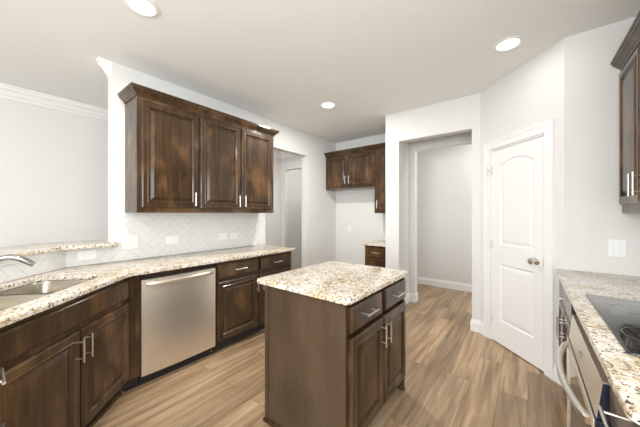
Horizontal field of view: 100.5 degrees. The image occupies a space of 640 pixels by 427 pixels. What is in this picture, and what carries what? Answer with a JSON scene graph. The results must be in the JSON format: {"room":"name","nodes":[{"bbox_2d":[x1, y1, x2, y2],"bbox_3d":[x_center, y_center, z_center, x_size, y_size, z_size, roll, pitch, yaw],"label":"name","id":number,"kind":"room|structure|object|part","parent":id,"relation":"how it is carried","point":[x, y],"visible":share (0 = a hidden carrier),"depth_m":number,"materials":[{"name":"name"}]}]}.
{"room":"kitchen","nodes":[
{"label":"kitchen","id":0,"kind":"room"},
{"bbox_2d":[0,97,280,246],"bbox_3d":[-3.465,-0.010,2.891,0.120,2.720,8.190,0,0,38],"label":"wall","id":1,"kind":"structure","parent":0,"point":[54,163],"depth_m":3.17,"materials":[{"name":"white paint"}]},
{"bbox_2d":[0,57,296,158],"bbox_3d":[-2.828,-1.308,2.394,1.495,0.125,8.190,0,0,38],"label":"trim","id":2,"kind":"structure","parent":1,"relation":"attached to","point":[15,93],"depth_m":3.09,"materials":[{"name":"white paint"}]},
{"bbox_2d":[108,62,335,267],"bbox_3d":[-0.795,-0.010,3.879,0.120,2.720,3.665,0,0,38],"label":"wall","id":3,"kind":"structure","parent":0,"point":[318,203],"depth_m":4.00,"materials":[{"name":"white paint"}]},
{"bbox_2d":[118,82,279,212],"bbox_3d":[-1.192,-0.550,2.979,0.358,1.087,1.675,0,0,38],"label":"upper cabinet","id":4,"kind":"object","parent":3,"relation":"attached to","point":[182,155],"visible":1,"depth_m":2.64,"materials":[{"name":"brown wood"}]},
{"bbox_3d":[-1.391,-0.522,2.508,0.024,0.940,0.507,0,0,38],"label":"door","id":5,"kind":"part","parent":4,"relation":"part of","materials":[{"name":"brown wood"}]},
{"bbox_3d":[-1.193,-1.056,2.979,0.356,0.075,1.675,0,0,38],"label":"crown moulding","id":6,"kind":"part","parent":4,"relation":"part of","materials":[{"name":"brown wood"}]},
{"bbox_3d":[-1.074,-0.522,2.914,0.024,0.940,0.482,0,0,38],"label":"door","id":7,"kind":"part","parent":4,"relation":"part of","materials":[{"name":"brown wood"}]},
{"bbox_3d":[-0.774,-0.522,3.298,0.024,0.940,0.469,0,0,38],"label":"door","id":8,"kind":"part","parent":4,"relation":"part of","materials":[{"name":"brown wood"}]},
{"bbox_2d":[289,169,301,269],"bbox_3d":[-0.053,-0.010,6.044,1.615,2.720,0.740,0,0,38],"label":"wall","id":9,"kind":"structure","parent":0,"point":[295,176],"depth_m":6.50,"materials":[{"name":"white paint"}]},
{"bbox_2d":[0,0,639,151],"bbox_3d":[-0.939,-1.420,1.559,5.800,0.100,9.500,0,0,38],"label":"ceiling","id":10,"kind":"structure","parent":0,"point":[275,60],"depth_m":2.21,"materials":[{"name":"white paint"}]},
{"bbox_2d":[123,0,159,17],"bbox_3d":[-1.175,-1.365,1.756,0.200,0.009,0.200,0,0,38],"label":"recessed light","id":11,"kind":"object","parent":10,"relation":"in","point":[146,8],"visible":1,"depth_m":1.76,"materials":[{"name":"white paint"}]},
{"bbox_2d":[320,102,335,108],"bbox_3d":[0.101,-1.365,3.359,0.200,0.009,0.200,0,0,38],"label":"recessed light","id":12,"kind":"object","parent":10,"relation":"in","point":[327,105],"visible":1,"depth_m":3.35,"materials":[{"name":"white paint"}]},
{"bbox_2d":[493,36,523,51],"bbox_3d":[1.520,-1.365,2.150,0.200,0.009,0.200,0,0,38],"label":"recessed light","id":13,"kind":"object","parent":10,"relation":"in","point":[509,43],"visible":1,"depth_m":2.14,"materials":[{"name":"white paint"}]},
{"bbox_2d":[93,267,566,426],"bbox_3d":[-0.939,1.390,1.559,5.800,0.080,9.500,0,0,38],"label":"floor","id":14,"kind":"structure","parent":0,"point":[456,376],"depth_m":2.06,"materials":[{"name":"wood"}]},
{"bbox_2d":[0,367,5,426],"bbox_3d":[-1.313,0.908,0.705,0.392,0.884,0.618,0,0,38],"label":"base cabinet","id":15,"kind":"object","parent":14,"relation":"on","point":[2,372],"visible":1,"depth_m":0.94,"materials":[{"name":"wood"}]},
{"bbox_3d":[-1.134,0.576,0.933,0.135,0.010,0.038,0,0,38],"label":"pull handle","id":16,"kind":"part","parent":15,"relation":"part of","materials":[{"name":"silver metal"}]},
{"bbox_2d":[0,277,128,426],"bbox_3d":[-1.623,0.908,1.481,0.618,0.884,0.964,0,0,-7],"label":"base cabinet","id":17,"kind":"object","parent":14,"relation":"on","point":[66,364],"visible":0.98,"depth_m":1.43,"materials":[{"name":"brown wood"}]},
{"bbox_3d":[-1.333,0.943,1.276,0.024,0.565,0.463,0,0,-7],"label":"door","id":18,"kind":"part","parent":17,"relation":"part of","materials":[{"name":"brown wood"}]},
{"bbox_3d":[-1.363,0.558,1.508,0.020,0.133,0.930,0,0,-7],"label":"false drawer","id":19,"kind":"part","parent":17,"relation":"part of","materials":[{"name":"brown wood"}]},
{"bbox_3d":[-1.332,0.765,1.485,0.038,0.135,0.010,0,0,-7],"label":"pull handle","id":20,"kind":"part","parent":17,"relation":"part of","materials":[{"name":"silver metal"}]},
{"bbox_3d":[-1.340,0.765,1.548,0.038,0.135,0.010,0,0,-7],"label":"pull handle","id":21,"kind":"part","parent":17,"relation":"part of","materials":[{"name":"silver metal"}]},
{"bbox_3d":[-1.391,0.943,1.743,0.024,0.565,0.457,0,0,-7],"label":"door","id":22,"kind":"part","parent":17,"relation":"part of","materials":[{"name":"brown wood"}]},
{"bbox_3d":[-1.426,1.341,1.506,0.016,0.017,0.964,0,0,-7],"label":"shoe moulding","id":23,"kind":"part","parent":17,"relation":"part of","materials":[{"name":"brown wood"}]},
{"bbox_2d":[0,244,294,327],"bbox_3d":[-1.079,0.451,2.028,1.711,0.030,3.056,0,0,38],"label":"countertop","id":24,"kind":"structure","parent":17,"relation":"on","point":[102,274],"depth_m":1.98,"materials":[{"name":"beige stone"}]},
{"bbox_2d":[0,254,35,266],"bbox_3d":[-1.838,0.335,1.464,0.088,0.203,0.375,0,0,38],"label":"kitchen faucet","id":25,"kind":"object","parent":24,"relation":"on","point":[19,258],"visible":1,"depth_m":1.53,"materials":[{"name":"silver metal"}]},
{"bbox_2d":[0,279,92,310],"bbox_3d":[-1.672,0.577,1.462,0.450,0.220,0.854,0,0,-7],"label":"sink","id":26,"kind":"object","parent":24,"relation":"in","point":[13,297],"visible":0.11,"depth_m":1.71,"materials":[{"name":"silver metal"}]},
{"bbox_3d":[-1.651,0.577,1.294,0.450,0.220,0.515,0,0,-7],"label":"bowl","id":27,"kind":"part","parent":26,"relation":"part of","materials":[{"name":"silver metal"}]},
{"bbox_3d":[-1.702,0.577,1.710,0.450,0.220,0.355,0,0,-7],"label":"bowl","id":28,"kind":"part","parent":26,"relation":"part of","materials":[{"name":"silver metal"}]},
{"bbox_2d":[123,263,215,391],"bbox_3d":[-1.417,0.908,2.414,0.654,0.884,0.720,0,0,38],"label":"dishwasher","id":29,"kind":"object","parent":14,"relation":"on","point":[172,312],"visible":0.93,"depth_m":2.19,"materials":[{"name":"silver metal"}]},
{"bbox_3d":[-1.232,1.300,2.323,0.015,0.071,0.612,0,0,38],"label":"kick plate","id":30,"kind":"part","parent":29,"relation":"part of","materials":[{"name":"black plastic"}]},
{"bbox_3d":[-1.186,0.888,2.287,0.034,0.748,0.612,0,0,38],"label":"door","id":31,"kind":"part","parent":29,"relation":"part of","materials":[{"name":"silver metal"}]},
{"bbox_3d":[-1.200,0.479,2.299,0.022,0.026,0.630,0,0,38],"label":"frame rail","id":32,"kind":"part","parent":29,"relation":"part of","materials":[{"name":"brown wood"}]},
{"bbox_3d":[-1.158,0.550,2.265,0.064,0.034,0.560,0,0,38],"label":"bar handle","id":33,"kind":"part","parent":29,"relation":"part of","materials":[{"name":"silver metal"}]},
{"bbox_2d":[212,251,290,352],"bbox_3d":[-0.891,0.908,3.114,0.652,0.884,1.026,0,0,38],"label":"base cabinet","id":34,"kind":"object","parent":14,"relation":"on","point":[239,299],"visible":0.58,"depth_m":2.76,"materials":[{"name":"brown wood"}]},
{"bbox_3d":[-0.835,0.563,2.744,0.034,0.138,0.488,0,0,38],"label":"drawer","id":35,"kind":"part","parent":34,"relation":"part of","materials":[{"name":"brown wood"}]},
{"bbox_3d":[-0.834,0.944,2.743,0.038,0.563,0.488,0,0,38],"label":"door","id":36,"kind":"part","parent":34,"relation":"part of","materials":[{"name":"brown wood"}]},
{"bbox_3d":[-0.720,1.341,2.980,0.016,0.017,1.026,0,0,38],"label":"shoe moulding","id":37,"kind":"part","parent":34,"relation":"part of","materials":[{"name":"brown wood"}]},
{"bbox_3d":[-0.526,0.944,3.136,0.038,0.563,0.488,0,0,38],"label":"door","id":38,"kind":"part","parent":34,"relation":"part of","materials":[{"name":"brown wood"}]},
{"bbox_3d":[-0.522,0.563,3.144,0.034,0.138,0.472,0,0,38],"label":"drawer","id":39,"kind":"part","parent":34,"relation":"part of","materials":[{"name":"brown wood"}]},
{"bbox_2d":[263,277,405,426],"bbox_3d":[0.164,0.908,1.872,0.678,0.884,0.880,0,0,38],"label":"kitchen island","id":40,"kind":"object","parent":14,"relation":"on","point":[328,364],"visible":0.85,"depth_m":1.56,"materials":[{"name":"brown wood"}]},
{"bbox_3d":[-0.092,0.908,2.072,0.028,0.884,0.847,0,0,38],"label":"panel","id":41,"kind":"part","parent":40,"relation":"part of","materials":[{"name":"brown wood"}]},
{"bbox_3d":[-0.107,0.908,1.567,0.614,0.884,0.018,0,0,38],"label":"panel","id":42,"kind":"part","parent":40,"relation":"part of","materials":[{"name":"brown wood"}]},
{"bbox_3d":[0.141,1.341,1.890,0.620,0.017,0.880,0,0,38],"label":"shoe moulding","id":43,"kind":"part","parent":40,"relation":"part of","materials":[{"name":"brown wood"}]},
{"bbox_2d":[257,261,408,304],"bbox_3d":[0.125,0.451,1.902,0.729,0.030,0.877,0,0,38],"label":"island countertop","id":44,"kind":"structure","parent":40,"relation":"on","point":[343,283],"depth_m":1.73,"materials":[{"name":"beige stone"}]},
{"bbox_3d":[0.262,0.563,1.544,0.044,0.138,0.373,0,0,38],"label":"drawer","id":45,"kind":"part","parent":40,"relation":"part of","materials":[{"name":"brown wood"}]},
{"bbox_3d":[0.270,0.943,1.551,0.048,0.565,0.392,0,0,38],"label":"door","id":46,"kind":"part","parent":40,"relation":"part of","materials":[{"name":"brown wood"}]},
{"bbox_3d":[0.294,0.563,1.519,0.038,0.010,0.135,0,0,38],"label":"pull handle","id":47,"kind":"part","parent":40,"relation":"part of","materials":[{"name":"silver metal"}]},
{"bbox_3d":[0.402,0.760,1.657,0.038,0.135,0.010,0,0,38],"label":"pull handle","id":48,"kind":"part","parent":40,"relation":"part of","materials":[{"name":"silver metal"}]},
{"bbox_3d":[0.447,0.760,1.714,0.038,0.135,0.010,0,0,38],"label":"pull handle","id":49,"kind":"part","parent":40,"relation":"part of","materials":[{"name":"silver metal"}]},
{"bbox_3d":[0.514,0.943,1.863,0.048,0.565,0.381,0,0,38],"label":"door","id":50,"kind":"part","parent":40,"relation":"part of","materials":[{"name":"brown wood"}]},
{"bbox_3d":[0.517,0.563,1.871,0.044,0.138,0.365,0,0,38],"label":"drawer","id":51,"kind":"part","parent":40,"relation":"part of","materials":[{"name":"brown wood"}]},
{"bbox_3d":[0.399,0.908,2.215,0.614,0.884,0.018,0,0,38],"label":"panel","id":52,"kind":"part","parent":40,"relation":"part of","materials":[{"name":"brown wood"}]},
{"bbox_2d":[365,245,385,267],"bbox_3d":[1.026,0.919,4.204,0.410,0.862,0.664,0,0,38],"label":"base cabinet","id":53,"kind":"object","parent":14,"relation":"on","point":[374,255],"visible":0.27,"depth_m":3.98,"materials":[{"name":"brown wood"}]},
{"bbox_2d":[363,240,385,246],"bbox_3d":[1.026,0.473,4.220,0.432,0.030,0.644,0,0,38],"label":"countertop","id":54,"kind":"structure","parent":53,"relation":"on","point":[382,243],"depth_m":4.06,"materials":[{"name":"beige stone"}]},
{"bbox_3d":[0.851,0.804,3.980,0.386,0.252,0.020,0,0,38],"label":"drawer","id":55,"kind":"part","parent":53,"relation":"part of","materials":[{"name":"brown wood"}]},
{"bbox_3d":[0.851,0.587,3.980,0.386,0.146,0.020,0,0,38],"label":"drawer","id":56,"kind":"part","parent":53,"relation":"part of","materials":[{"name":"brown wood"}]},
{"bbox_2d":[556,279,576,405],"bbox_3d":[1.872,0.908,1.590,0.682,0.884,0.801,0,0,38],"label":"base cabinet","id":57,"kind":"object","parent":14,"relation":"on","point":[563,324],"visible":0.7,"depth_m":1.76,"materials":[{"name":"brown wood"}]},
{"bbox_3d":[1.639,0.770,1.816,0.038,0.135,0.010,0,0,38],"label":"pull handle","id":58,"kind":"part","parent":57,"relation":"part of","materials":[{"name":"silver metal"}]},
{"bbox_3d":[1.596,0.770,1.761,0.038,0.135,0.010,0,0,38],"label":"pull handle","id":59,"kind":"part","parent":57,"relation":"part of","materials":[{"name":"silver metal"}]},
{"bbox_3d":[1.757,0.943,1.924,0.024,0.565,0.376,0,0,38],"label":"door","id":60,"kind":"part","parent":57,"relation":"part of","materials":[{"name":"brown wood"}]},
{"bbox_3d":[1.520,0.943,1.620,0.024,0.565,0.376,0,0,38],"label":"door","id":61,"kind":"part","parent":57,"relation":"part of","materials":[{"name":"brown wood"}]},
{"bbox_3d":[1.640,0.564,1.771,0.020,0.143,0.761,0,0,38],"label":"drawer","id":62,"kind":"part","parent":57,"relation":"part of","materials":[{"name":"brown wood"}]},
{"bbox_2d":[556,269,639,424],"bbox_3d":[1.536,0.451,1.143,0.662,0.030,1.923,0,0,38],"label":"countertop","id":63,"kind":"structure","parent":57,"relation":"on","point":[622,369],"depth_m":1.02,"materials":[{"name":"beige stone"}]},
{"bbox_2d":[585,294,639,356],"bbox_3d":[1.391,0.433,0.966,0.520,0.006,0.765,0,0,38],"label":"cooktop","id":64,"kind":"object","parent":63,"relation":"in","point":[621,316],"visible":1,"depth_m":1.10,"materials":[{"name":"black glass"}]},
{"bbox_2d":[556,314,611,426],"bbox_3d":[1.352,0.950,1.004,0.690,0.800,0.748,0,0,38],"label":"wall oven","id":65,"kind":"object","parent":14,"relation":"on","point":[586,384],"visible":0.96,"depth_m":1.09,"materials":[{"name":"silver metal"}]},
{"bbox_3d":[1.107,0.707,1.189,0.076,0.027,0.688,0,0,38],"label":"bar handle","id":66,"kind":"part","parent":65,"relation":"part of","materials":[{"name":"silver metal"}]},
{"bbox_3d":[1.136,0.956,1.173,0.005,0.548,0.744,0,0,38],"label":"door frame","id":67,"kind":"part","parent":65,"relation":"part of","materials":[{"name":"silver metal"}]},
{"bbox_3d":[1.153,0.613,1.160,0.034,0.125,0.744,0,0,38],"label":"control panel","id":68,"kind":"part","parent":65,"relation":"part of","materials":[{"name":"silver metal"}]},
{"bbox_3d":[1.153,0.956,1.160,0.036,0.548,0.744,0,0,38],"label":"door","id":69,"kind":"part","parent":65,"relation":"part of","materials":[{"name":"silver metal"}]},
{"bbox_3d":[0.923,0.954,0.867,0.036,0.542,0.001,0,0,38],"label":"trim","id":70,"kind":"part","parent":65,"relation":"part of","materials":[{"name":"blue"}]},
{"bbox_3d":[0.924,0.615,0.866,0.034,0.120,0.001,0,0,38],"label":"trim","id":71,"kind":"part","parent":65,"relation":"part of","materials":[{"name":"blue"}]},
{"bbox_2d":[597,382,639,426],"bbox_3d":[1.055,0.908,0.537,0.672,0.884,0.340,0,0,38],"label":"base cabinet","id":72,"kind":"object","parent":14,"relation":"on","point":[617,418],"visible":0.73,"depth_m":0.76,"materials":[{"name":"brown wood"}]},
{"bbox_3d":[0.807,0.579,0.735,0.038,0.010,0.135,0,0,38],"label":"pull handle","id":73,"kind":"part","parent":72,"relation":"part of","materials":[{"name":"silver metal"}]},
{"bbox_2d":[281,133,385,264],"bbox_3d":[0.292,-0.010,5.254,3.130,2.720,0.160,0,0,38],"label":"wall","id":74,"kind":"structure","parent":0,"point":[355,208],"depth_m":4.97,"materials":[{"name":"white paint"}]},
{"bbox_2d":[324,145,374,190],"bbox_3d":[0.579,-0.772,4.734,0.985,0.675,0.380,0,0,38],"label":"upper cabinet","id":75,"kind":"object","parent":74,"relation":"attached to","point":[352,168],"visible":0.96,"depth_m":4.58,"materials":[{"name":"brown wood"}]},
{"bbox_3d":[0.302,-0.752,4.768,0.448,0.535,0.024,0,0,38],"label":"door","id":76,"kind":"part","parent":75,"relation":"part of","materials":[{"name":"brown wood"}]},
{"bbox_3d":[0.480,-1.073,4.608,0.985,0.075,0.056,0,0,38],"label":"crown moulding","id":77,"kind":"part","parent":75,"relation":"part of","materials":[{"name":"brown wood"}]},
{"bbox_3d":[0.667,-0.752,4.483,0.457,0.535,0.024,0,0,38],"label":"door","id":78,"kind":"part","parent":75,"relation":"part of","materials":[{"name":"brown wood"}]},
{"bbox_2d":[373,142,385,212],"bbox_3d":[1.123,-0.557,4.310,0.391,1.105,0.380,0,0,38],"label":"upper cabinet","id":79,"kind":"object","parent":74,"relation":"attached to","point":[380,149],"visible":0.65,"depth_m":4.25,"materials":[{"name":"brown wood"}]},
{"bbox_3d":[1.024,-1.073,4.183,0.391,0.075,0.056,0,0,38],"label":"crown moulding","id":80,"kind":"part","parent":79,"relation":"part of","materials":[{"name":"brown wood"}]},
{"bbox_3d":[1.038,-0.535,4.193,0.341,0.970,0.024,0,0,38],"label":"door","id":81,"kind":"part","parent":79,"relation":"part of","materials":[{"name":"brown wood"}]},
{"bbox_2d":[402,142,408,293],"bbox_3d":[1.246,-0.010,4.039,0.130,2.720,0.660,0,0,38],"label":"wall","id":82,"kind":"structure","parent":0,"point":[405,146],"depth_m":3.97,"materials":[{"name":"white paint"}]},
{"bbox_2d":[386,93,479,319],"bbox_3d":[1.437,-0.010,3.395,1.225,2.720,0.120,0,0,38],"label":"wall","id":83,"kind":"structure","parent":0,"point":[459,115],"depth_m":3.38,"materials":[{"name":"white paint"}]},
{"bbox_2d":[405,292,482,334],"bbox_3d":[1.578,1.282,3.610,1.214,0.135,0.768,0,0,38],"label":"baseboard","id":84,"kind":"structure","parent":83,"relation":"attached to","point":[475,325],"depth_m":3.06,"materials":[{"name":"white paint"}]},
{"bbox_2d":[409,132,471,292],"bbox_3d":[2.279,-0.010,3.194,2.540,2.720,0.560,0,0,38],"label":"wall","id":85,"kind":"structure","parent":0,"point":[461,139],"depth_m":4.06,"materials":[{"name":"white paint"}]},
{"bbox_2d":[417,144,471,283],"bbox_3d":[2.267,-0.010,3.470,3.100,2.720,2.400,0,0,38],"label":"wall","id":86,"kind":"structure","parent":0,"point":[444,175],"depth_m":4.83,"materials":[{"name":"white paint"}]},
{"bbox_2d":[417,276,471,291],"bbox_3d":[2.927,1.282,4.315,2.900,0.135,0.016,0,0,38],"label":"baseboard","id":87,"kind":"structure","parent":86,"relation":"attached to","point":[420,280],"depth_m":4.82,"materials":[{"name":"white paint"}]},
{"bbox_2d":[480,38,563,363],"bbox_3d":[1.918,-0.010,2.553,0.110,2.720,0.947,0,0,-5],"label":"wall","id":88,"kind":"structure","parent":0,"point":[531,95],"depth_m":2.40,"materials":[{"name":"white paint"}]},
{"bbox_2d":[487,136,543,370],"bbox_3d":[1.844,0.340,2.567,0.110,1.996,0.643,0,0,-5],"label":"door","id":89,"kind":"structure","parent":88,"relation":"in","point":[517,171],"depth_m":2.50,"materials":[{"name":"white paint"}]},
{"bbox_3d":[1.850,0.415,2.312,0.075,0.066,0.066,0,0,-5],"label":"knob","id":90,"kind":"part","parent":89,"relation":"part of","materials":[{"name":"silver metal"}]},
{"bbox_2d":[483,119,554,380],"bbox_3d":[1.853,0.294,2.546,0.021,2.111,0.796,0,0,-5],"label":"trim","id":91,"kind":"structure","parent":88,"relation":"attached to","point":[548,128],"depth_m":2.22,"materials":[{"name":"white paint"}]},
{"bbox_2d":[553,364,561,385],"bbox_3d":[1.897,1.282,2.103,0.026,0.135,0.098,0,0,-12],"label":"baseboard","id":92,"kind":"structure","parent":88,"relation":"attached to","point":[555,374],"depth_m":2.13,"materials":[{"name":"white paint"}]},
{"bbox_2d":[564,17,639,276],"bbox_3d":[2.186,-0.010,1.934,0.616,2.720,0.120,0,0,38],"label":"wall","id":93,"kind":"structure","parent":0,"point":[593,215],"depth_m":1.97,"materials":[{"name":"white paint"}]},
{"bbox_2d":[608,239,625,257],"bbox_3d":[2.123,0.248,1.901,0.085,0.125,0.008,0,0,38],"label":"light switch","id":94,"kind":"object","parent":93,"relation":"attached to","point":[616,247],"visible":1,"depth_m":1.90,"materials":[{"name":"white plastic"}]},
{"bbox_3d":[-1.686,0.820,1.330,1.855,1.060,1.450,0,0,38],"label":"wall","id":95,"kind":"structure","parent":0,"visible":0},
{"bbox_2d":[0,250,65,265],"bbox_3d":[-1.972,0.310,1.439,0.014,0.038,1.442,0,0,-7],"label":"trim","id":96,"kind":"structure","parent":95,"relation":"attached to","point":[55,253],"depth_m":1.91,"materials":[{"name":"white paint"}]},
{"bbox_2d":[0,240,117,255],"bbox_3d":[-2.000,0.275,1.269,0.906,0.030,2.729,0,0,-14],"label":"bar","id":97,"kind":"object","parent":95,"relation":"on","point":[39,248],"visible":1,"depth_m":2.10,"materials":[{"name":"beige stone"}]},
{"bbox_2d":[77,250,95,260],"bbox_3d":[-1.974,0.355,2.253,0.008,0.078,0.122,0,0,38],"label":"wall outlet","id":98,"kind":"object","parent":95,"relation":"attached to","point":[81,255],"visible":1,"depth_m":2.25,"materials":[{"name":"white plastic"}]},
{"bbox_2d":[0,212,258,282],"bbox_3d":[-1.579,0.210,2.068,0.986,0.452,3.448,0,0,8],"label":"backsplash","id":99,"kind":"structure","parent":95,"relation":"attached to","point":[209,230],"depth_m":2.71,"materials":[{"name":"white tile"}]},
{"bbox_2d":[123,235,138,249],"bbox_3d":[-1.779,0.270,2.502,0.008,0.125,0.128,0,0,38],"label":"light switch","id":100,"kind":"object","parent":95,"relation":"attached to","point":[129,242],"visible":1,"depth_m":2.50,"materials":[{"name":"white plastic"}]},
{"bbox_2d":[166,236,177,243],"bbox_3d":[-1.552,0.277,2.793,0.008,0.082,0.125,0,0,38],"label":"wall outlet","id":101,"kind":"object","parent":95,"relation":"attached to","point":[169,239],"visible":1,"depth_m":2.79,"materials":[{"name":"white plastic"}]},
{"bbox_2d":[218,233,226,239],"bbox_3d":[-1.191,0.280,3.255,0.008,0.080,0.118,0,0,38],"label":"wall outlet","id":102,"kind":"object","parent":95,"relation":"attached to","point":[221,236],"visible":1,"depth_m":3.25,"materials":[{"name":"white plastic"}]},
{"bbox_2d":[229,232,237,238],"bbox_3d":[-1.095,0.284,3.377,0.008,0.080,0.118,0,0,38],"label":"wall outlet","id":103,"kind":"object","parent":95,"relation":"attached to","point":[231,235],"visible":1,"depth_m":3.37,"materials":[{"name":"white plastic"}]},
{"bbox_3d":[0.380,-0.010,-0.976,0.120,2.720,6.930,0,0,38],"label":"wall","id":104,"kind":"structure","parent":0,"visible":0},
{"bbox_2d":[610,10,639,212],"bbox_3d":[1.942,-0.544,1.425,0.368,1.085,0.976,0,0,38],"label":"upper cabinet","id":105,"kind":"object","parent":104,"relation":"attached to","point":[626,59],"visible":1,"depth_m":1.67,"materials":[{"name":"brown wood"}]},
{"bbox_3d":[1.942,-1.050,1.424,0.367,0.075,0.976,0,0,38],"label":"crown moulding","id":106,"kind":"part","parent":105,"relation":"part of","materials":[{"name":"brown wood"}]},
{"bbox_3d":[1.984,-0.524,1.705,0.024,0.925,0.422,0,0,38],"label":"door","id":107,"kind":"part","parent":105,"relation":"part of","materials":[{"name":"brown wood"}]},
{"bbox_3d":[1.856,-0.172,1.584,0.038,0.135,0.010,0,0,38],"label":"pull handle","id":108,"kind":"part","parent":105,"relation":"part of","materials":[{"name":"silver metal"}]},
{"bbox_3d":[1.804,-0.172,1.517,0.038,0.135,0.010,0,0,38],"label":"pull handle","id":109,"kind":"part","parent":105,"relation":"part of","materials":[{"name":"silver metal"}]}
]}

